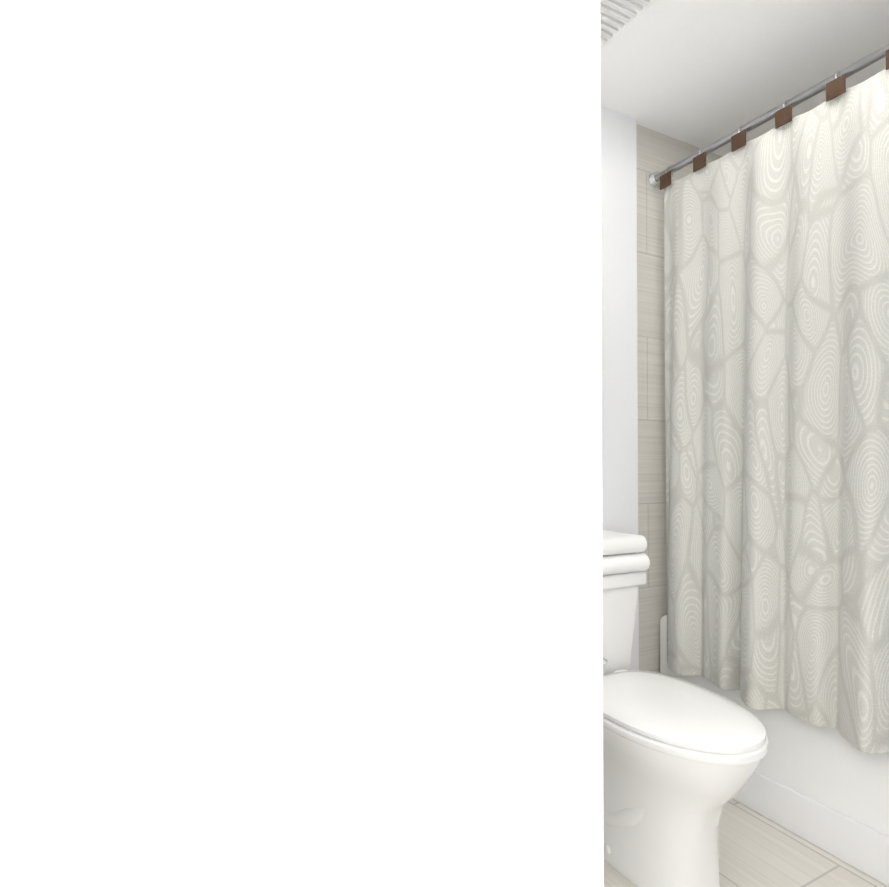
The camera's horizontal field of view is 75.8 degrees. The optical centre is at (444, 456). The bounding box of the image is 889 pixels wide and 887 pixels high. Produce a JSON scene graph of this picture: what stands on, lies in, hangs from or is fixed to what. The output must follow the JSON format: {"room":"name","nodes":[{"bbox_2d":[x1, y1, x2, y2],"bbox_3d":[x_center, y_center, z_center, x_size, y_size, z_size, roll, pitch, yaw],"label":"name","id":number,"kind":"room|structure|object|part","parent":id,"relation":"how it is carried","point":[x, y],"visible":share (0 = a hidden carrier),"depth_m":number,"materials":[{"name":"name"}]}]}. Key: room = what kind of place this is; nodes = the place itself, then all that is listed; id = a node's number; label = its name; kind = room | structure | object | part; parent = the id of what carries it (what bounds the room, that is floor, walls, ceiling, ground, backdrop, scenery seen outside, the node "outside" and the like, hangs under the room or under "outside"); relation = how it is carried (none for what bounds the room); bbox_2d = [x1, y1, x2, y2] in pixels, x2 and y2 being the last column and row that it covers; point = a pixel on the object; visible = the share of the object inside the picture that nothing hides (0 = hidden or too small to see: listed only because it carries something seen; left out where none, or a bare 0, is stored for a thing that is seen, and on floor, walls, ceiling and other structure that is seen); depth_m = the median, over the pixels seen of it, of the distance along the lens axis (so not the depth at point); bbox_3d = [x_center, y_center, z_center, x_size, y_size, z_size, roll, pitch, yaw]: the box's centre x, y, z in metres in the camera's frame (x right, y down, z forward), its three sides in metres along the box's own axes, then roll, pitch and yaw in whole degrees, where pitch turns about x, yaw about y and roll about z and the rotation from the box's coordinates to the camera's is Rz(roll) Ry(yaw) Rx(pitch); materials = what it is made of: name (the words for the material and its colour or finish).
{"room":"bathroom","nodes":[
{"label":"bathroom","id":0,"kind":"room"},
{"bbox_2d":[0,0,585,886],"bbox_3d":[-0.694,-0.092,-0.214,1.560,2.260,0.120,0,-1,-28],"label":"wall","id":1,"kind":"structure","parent":0,"point":[292,580],"depth_m":0.07,"materials":[{"name":"white paint"}]},
{"bbox_2d":[583,0,603,886],"bbox_3d":[-0.003,0.028,0.150,0.004,2.030,0.120,0,-1,-28],"label":"door frame","id":2,"kind":"structure","parent":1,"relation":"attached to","point":[594,832],"depth_m":0.10,"materials":[{"name":"white paint"}]},
{"bbox_2d":[601,106,638,670],"bbox_3d":[0.010,-0.067,1.730,1.438,2.260,0.140,0,-1,-28],"label":"wall","id":3,"kind":"structure","parent":0,"point":[619,326],"depth_m":1.97,"materials":[{"name":"white paint"}]},
{"bbox_2d":[636,124,720,672],"bbox_3d":[1.025,-0.059,2.278,0.870,2.260,0.120,0,-1,-28],"label":"wall tile","id":4,"kind":"structure","parent":3,"relation":"attached to","point":[658,151],"depth_m":2.07,"materials":[{"name":"beige tile"}]},
{"bbox_2d":[649,44,888,189],"bbox_3d":[1.065,-1.003,1.520,0.060,0.092,1.277,0,-1,-28],"label":"rail","id":5,"kind":"object","parent":4,"relation":"attached to","point":[834,86],"visible":1,"depth_m":1.66,"materials":[{"name":"silver metal"}]},
{"bbox_2d":[664,68,888,753],"bbox_3d":[1.021,-0.129,1.475,0.109,1.689,1.193,0,-1,-28],"label":"shower curtain","id":6,"kind":"object","parent":5,"relation":"hanging from","point":[776,262],"visible":1,"depth_m":1.62,"materials":[{"name":"fabric"}]},
{"bbox_2d":[601,0,888,156],"bbox_3d":[0.401,-1.254,0.448,4.100,0.080,3.100,0,-1,-28],"label":"ceiling","id":7,"kind":"structure","parent":0,"point":[700,73],"depth_m":1.72,"materials":[{"name":"paint"}]},
{"bbox_2d":[600,0,654,46],"bbox_3d":[0.414,-1.189,1.502,0.226,0.020,0.226,0,-1,-28],"label":"ceiling vent","id":8,"kind":"object","parent":7,"relation":"in","point":[618,16],"visible":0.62,"depth_m":1.53,"materials":[{"name":"white plastic"}]},
{"bbox_2d":[604,798,887,886],"bbox_3d":[0.401,1.086,0.417,4.100,0.080,3.100,0,-1,-28],"label":"floor","id":9,"kind":"structure","parent":0,"point":[756,849],"depth_m":1.50,"materials":[{"name":"tile"}]},
{"bbox_2d":[603,571,767,886],"bbox_3d":[0.527,0.705,1.531,0.374,0.712,0.652,0,-1,-28],"label":"toilet","id":10,"kind":"object","parent":9,"relation":"on","point":[682,759],"visible":0.65,"depth_m":1.36,"materials":[{"name":"white ceramic"}]},
{"bbox_3d":[0.413,0.533,1.749,0.350,0.278,0.164,0,-1,-28],"label":"tank","id":11,"kind":"part","parent":10,"relation":"part of","materials":[{"name":"white ceramic"}]},
{"bbox_3d":[0.416,0.373,1.744,0.374,0.042,0.180,0,-1,-28],"label":"tank lid","id":12,"kind":"part","parent":10,"relation":"part of","materials":[{"name":"white ceramic"}]},
{"bbox_2d":[602,530,649,574],"bbox_3d":[0.422,0.295,1.736,0.364,0.110,0.190,0,-1,-28],"label":"towels","id":13,"kind":"object","parent":10,"relation":"on","point":[620,550],"visible":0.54,"depth_m":1.70,"materials":[{"name":"white fabric"}]},
{"bbox_3d":[0.569,0.631,1.453,0.352,0.026,0.465,0,-1,-28],"label":"lid","id":14,"kind":"part","parent":10,"relation":"part of","materials":[{"name":"white ceramic"}]},
{"bbox_3d":[0.570,0.656,1.451,0.360,0.020,0.469,0,-1,-28],"label":"seat","id":15,"kind":"part","parent":10,"relation":"part of","materials":[{"name":"white plastic"}]},
{"bbox_2d":[660,614,888,886],"bbox_3d":[1.392,0.813,1.669,0.775,0.500,1.273,0,-1,-28],"label":"bathtub","id":16,"kind":"object","parent":9,"relation":"on","point":[826,789],"visible":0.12,"depth_m":1.56,"materials":[{"name":"white ceramic"}]}
]}

